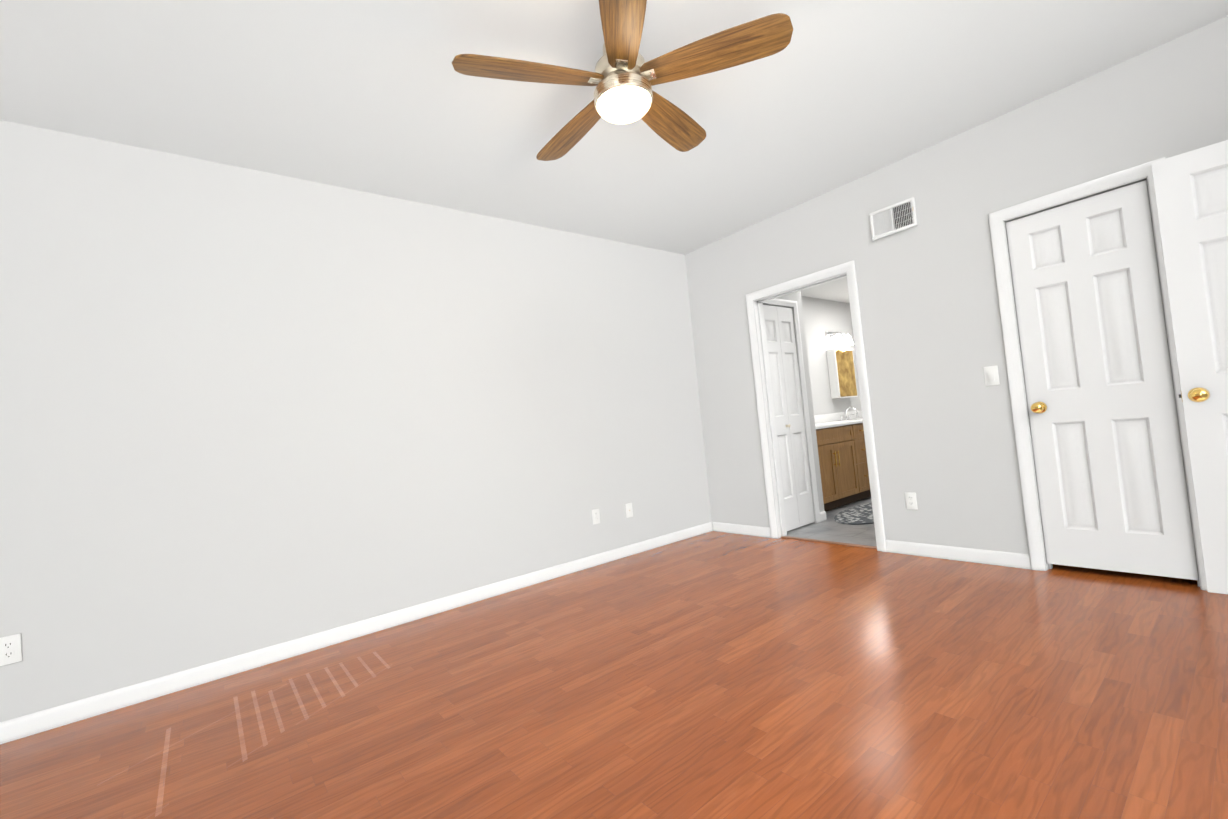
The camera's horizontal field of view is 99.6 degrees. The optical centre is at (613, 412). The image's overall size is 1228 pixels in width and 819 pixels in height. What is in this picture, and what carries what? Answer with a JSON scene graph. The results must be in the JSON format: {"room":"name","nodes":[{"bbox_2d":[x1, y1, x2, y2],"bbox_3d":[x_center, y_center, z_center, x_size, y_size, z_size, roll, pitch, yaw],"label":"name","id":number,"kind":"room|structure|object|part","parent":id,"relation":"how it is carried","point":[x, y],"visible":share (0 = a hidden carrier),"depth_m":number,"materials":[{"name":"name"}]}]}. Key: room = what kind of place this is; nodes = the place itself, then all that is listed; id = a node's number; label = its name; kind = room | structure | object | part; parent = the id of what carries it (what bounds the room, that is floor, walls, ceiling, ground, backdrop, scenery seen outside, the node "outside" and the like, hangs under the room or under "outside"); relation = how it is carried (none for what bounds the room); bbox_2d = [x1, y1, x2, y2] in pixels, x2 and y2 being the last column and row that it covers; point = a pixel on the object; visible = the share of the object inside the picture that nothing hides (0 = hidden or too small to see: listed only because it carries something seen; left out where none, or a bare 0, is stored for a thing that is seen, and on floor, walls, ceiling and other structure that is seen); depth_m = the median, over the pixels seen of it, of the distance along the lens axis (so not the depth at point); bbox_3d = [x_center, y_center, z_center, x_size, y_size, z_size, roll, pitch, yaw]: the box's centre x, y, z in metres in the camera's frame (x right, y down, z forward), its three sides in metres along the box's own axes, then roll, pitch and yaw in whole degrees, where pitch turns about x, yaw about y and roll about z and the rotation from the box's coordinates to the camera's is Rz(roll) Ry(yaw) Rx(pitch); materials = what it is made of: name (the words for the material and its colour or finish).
{"room":"empty bedroom","nodes":[
{"label":"empty bedroom","id":0,"kind":"room"},
{"bbox_2d":[0,120,860,721],"bbox_3d":[0.272,-0.158,4.623,8.740,2.665,0.120,-4,-2,-39],"label":"wall","id":1,"kind":"structure","parent":0,"point":[244,410],"depth_m":2.88,"materials":[{"name":"white paint"}]},
{"bbox_2d":[0,633,21,665],"bbox_3d":[-2.536,0.997,2.172,0.072,0.116,0.009,-4,-2,-39],"label":"electrical outlet","id":2,"kind":"object","parent":1,"relation":"attached to","point":[10,649],"visible":1,"depth_m":2.17,"materials":[{"name":"white plastic"}]},
{"bbox_2d":[0,522,712,743],"bbox_3d":[-0.964,1.216,3.401,4.900,0.085,0.013,-4,-2,-39],"label":"baseboard","id":3,"kind":"structure","parent":1,"relation":"attached to","point":[49,719],"depth_m":2.77,"materials":[{"name":"white wood"}]},
{"bbox_2d":[592,509,599,524],"bbox_3d":[-0.142,0.827,4.103,0.072,0.116,0.009,-4,-2,-39],"label":"electrical outlet","id":4,"kind":"object","parent":1,"relation":"attached to","point":[595,516],"visible":1,"depth_m":4.10,"materials":[{"name":"white plastic"}]},
{"bbox_2d":[625,503,632,517],"bbox_3d":[0.129,0.818,4.317,0.072,0.116,0.014,-4,-2,-39],"label":"outlet","id":5,"kind":"object","parent":1,"relation":"attached to","point":[629,510],"visible":1,"depth_m":4.32,"materials":[{"name":"white plastic"}]},
{"bbox_2d":[814,411,861,422],"bbox_3d":[2.472,0.083,6.259,2.454,0.100,0.020,-4,-2,-39],"label":"backsplash","id":6,"kind":"structure","parent":1,"relation":"attached to","point":[851,414],"depth_m":6.47,"materials":[{"name":"white stone"}]},
{"bbox_2d":[826,331,853,345],"bbox_3d":[2.888,-0.940,6.600,0.400,0.188,0.182,-4,-2,-39],"label":"sconce","id":7,"kind":"object","parent":1,"relation":"attached to","point":[839,340],"visible":1,"depth_m":6.58,"materials":[{"name":"silver metal"}]},
{"bbox_2d":[826,348,857,398],"bbox_3d":[2.910,-0.490,6.611,0.456,0.621,0.115,-4,-2,-39],"label":"medicine cabinet mirror","id":8,"kind":"object","parent":1,"relation":"attached to","point":[841,370],"visible":1,"depth_m":6.50,"materials":[{"name":"white mirror"}]},
{"bbox_2d":[0,497,1227,818],"bbox_3d":[1.641,1.028,3.025,8.740,0.060,4.110,-4,-2,-39],"label":"floor","id":9,"kind":"structure","parent":0,"point":[718,675],"depth_m":1.94,"materials":[{"name":"laminate"}]},
{"bbox_2d":[781,536,876,548],"bbox_3d":[1.683,1.024,4.090,0.044,0.008,0.813,-4,-2,-39],"label":"trim","id":10,"kind":"structure","parent":9,"relation":"on","point":[839,543],"depth_m":4.05,"materials":[{"name":"brown wood"}]},
{"bbox_2d":[815,423,870,511],"bbox_3d":[2.699,0.565,6.019,2.454,0.855,0.594,-4,-2,-39],"label":"bathroom vanity","id":11,"kind":"object","parent":9,"relation":"on","point":[842,459],"depth_m":5.47,"materials":[{"name":"brown wood"}]},
{"bbox_2d":[815,419,862,426],"bbox_3d":[2.649,0.125,6.042,2.454,0.032,0.571,-4,-2,-39],"label":"countertop","id":12,"kind":"structure","parent":11,"relation":"on","point":[836,421],"depth_m":5.71,"materials":[{"name":"white stone"}]},
{"bbox_2d":[834,502,873,524],"bbox_3d":[2.635,0.965,5.090,1.400,0.010,0.660,-4,-2,-39],"label":"bath rug","id":13,"kind":"object","parent":9,"relation":"on","point":[859,514],"visible":0.35,"depth_m":4.94,"materials":[{"name":"grey fabric"}]},
{"bbox_2d":[0,0,1227,254],"bbox_3d":[0.331,-1.631,2.269,6.040,0.100,4.110,-4,-2,-39],"label":"ceiling","id":14,"kind":"structure","parent":0,"point":[378,96],"depth_m":2.45,"materials":[{"name":"white paint"}]},
{"bbox_2d":[452,0,792,160],"bbox_3d":[0.011,-1.399,2.237,1.319,0.302,1.287,-4,-2,-39],"label":"ceiling fan","id":15,"kind":"object","parent":14,"relation":"hanging from","point":[624,77],"visible":1,"depth_m":2.09,"materials":[{"name":"brown wood"}]},
{"bbox_3d":[-0.337,-1.360,2.078,0.600,0.012,0.170,-5,11,-18],"label":"blade","id":16,"kind":"part","parent":15,"relation":"part of","materials":[{"name":"brown wood"}]},
{"bbox_3d":[-0.192,-1.359,2.513,0.170,0.012,0.600,-20,7,-35],"label":"blade","id":17,"kind":"part","parent":15,"relation":"part of","materials":[{"name":"brown wood"}]},
{"bbox_3d":[0.029,-1.404,1.806,0.170,0.012,0.600,8,-2,1],"label":"blade","id":18,"kind":"part","parent":15,"relation":"part of","materials":[{"name":"brown wood"}]},
{"bbox_3d":[0.265,-1.403,2.510,0.170,0.012,0.600,-23,-12,35],"label":"blade","id":19,"kind":"part","parent":15,"relation":"part of","materials":[{"name":"brown wood"}]},
{"bbox_3d":[0.401,-1.431,2.073,0.600,0.012,0.170,-6,-15,18],"label":"blade","id":20,"kind":"part","parent":15,"relation":"part of","materials":[{"name":"brown wood"}]},
{"bbox_2d":[763,291,823,522],"bbox_3d":[1.409,-0.141,5.019,0.722,2.440,0.675,-4,-2,-39],"label":"wall","id":21,"kind":"structure","parent":0,"point":[795,296],"depth_m":4.94,"materials":[{"name":"white paint"}]},
{"bbox_2d":[763,305,814,530],"bbox_3d":[1.587,0.034,4.712,0.501,2.015,0.068,-4,-2,-39],"label":"bifold door","id":22,"kind":"structure","parent":21,"relation":"in","point":[789,423],"depth_m":4.72,"materials":[{"name":"white wood"}]},
{"bbox_2d":[763,298,820,522],"bbox_3d":[1.592,0.006,4.704,0.624,2.093,0.018,-4,-2,-39],"label":"door frame","id":23,"kind":"structure","parent":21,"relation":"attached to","point":[783,302],"depth_m":4.87,"materials":[{"name":"white wood"}]},
{"bbox_2d":[820,511,826,521],"bbox_3d":[1.972,0.985,4.904,0.110,0.085,0.013,-4,-2,-39],"label":"baseboard","id":24,"kind":"structure","parent":21,"relation":"attached to","point":[823,516],"depth_m":4.90,"materials":[{"name":"white wood"}]},
{"bbox_2d":[801,277,848,302],"bbox_3d":[2.856,-1.543,5.399,3.600,0.100,2.120,-4,-2,-39],"label":"ceiling","id":25,"kind":"structure","parent":0,"point":[836,290],"depth_m":6.17,"materials":[{"name":"white paint"}]},
{"bbox_2d":[685,16,1227,553],"bbox_3d":[2.064,-0.365,3.514,0.120,2.665,3.870,-4,-2,-39],"label":"wall","id":26,"kind":"structure","parent":0,"point":[945,440],"depth_m":3.35,"materials":[{"name":"white paint"}]},
{"bbox_2d":[712,522,770,537],"bbox_3d":[1.139,1.057,4.677,0.013,0.085,0.642,-4,-2,-39],"label":"baseboard","id":27,"kind":"structure","parent":26,"relation":"attached to","point":[759,531],"depth_m":4.65,"materials":[{"name":"white wood"}]},
{"bbox_2d":[869,197,917,239],"bbox_3d":[1.894,-1.311,3.527,0.026,0.190,0.290,-4,-2,-39],"label":"air vent","id":28,"kind":"object","parent":26,"relation":"in","point":[891,219],"visible":1,"depth_m":3.52,"materials":[{"name":"white metal"}]},
{"bbox_2d":[905,492,917,509],"bbox_3d":[2.028,0.606,3.540,0.009,0.116,0.072,-4,-2,-39],"label":"electrical outlet","id":29,"kind":"object","parent":26,"relation":"attached to","point":[911,500],"visible":1,"depth_m":3.54,"materials":[{"name":"white plastic"}]},
{"bbox_2d":[885,540,1030,568],"bbox_3d":[2.189,0.914,3.363,0.013,0.085,0.823,-4,-2,-39],"label":"baseboard","id":30,"kind":"structure","parent":26,"relation":"attached to","point":[1007,559],"depth_m":3.31,"materials":[{"name":"white wood"}]},
{"bbox_2d":[983,365,999,385],"bbox_3d":[2.287,-0.221,3.144,0.014,0.116,0.072,-4,-2,-39],"label":"light switch","id":31,"kind":"object","parent":26,"relation":"attached to","point":[991,375],"visible":1,"depth_m":3.14,"materials":[{"name":"white plastic"}]},
{"bbox_2d":[988,157,1206,590],"bbox_3d":[2.573,-0.164,2.791,0.018,2.120,0.730,-4,-2,-39],"label":"trim","id":32,"kind":"structure","parent":26,"relation":"attached to","point":[1019,413],"depth_m":3.02,"materials":[{"name":"white wood"}]},
{"bbox_2d":[1006,180,1198,579],"bbox_3d":[2.574,-0.145,2.789,0.110,2.002,0.584,-4,-2,-39],"label":"closet door","id":33,"kind":"structure","parent":26,"relation":"in","point":[1107,447],"depth_m":2.77,"materials":[{"name":"white wood"}]},
{"bbox_3d":[2.420,-0.024,2.962,0.076,0.067,0.067,-4,-2,-39],"label":"knob","id":34,"kind":"part","parent":33,"relation":"part of","materials":[{"name":"gold metal"}]},
{"bbox_3d":[1.353,-0.400,0.388,5.140,2.665,0.120,-4,-2,-39],"label":"wall","id":35,"kind":"structure","parent":0,"visible":0},
{"bbox_2d":[1151,140,1227,593],"bbox_3d":[2.889,-0.207,2.178,0.186,2.015,0.720,-4,-3,-44],"label":"entry door","id":36,"kind":"structure","parent":35,"relation":"in","point":[1191,191],"depth_m":2.36,"materials":[{"name":"white wood"}]},
{"bbox_3d":[2.692,-0.080,2.389,0.186,0.067,0.067,-4,-3,-44],"label":"knob","id":37,"kind":"part","parent":36,"relation":"part of","materials":[{"name":"gold metal"}]}
]}

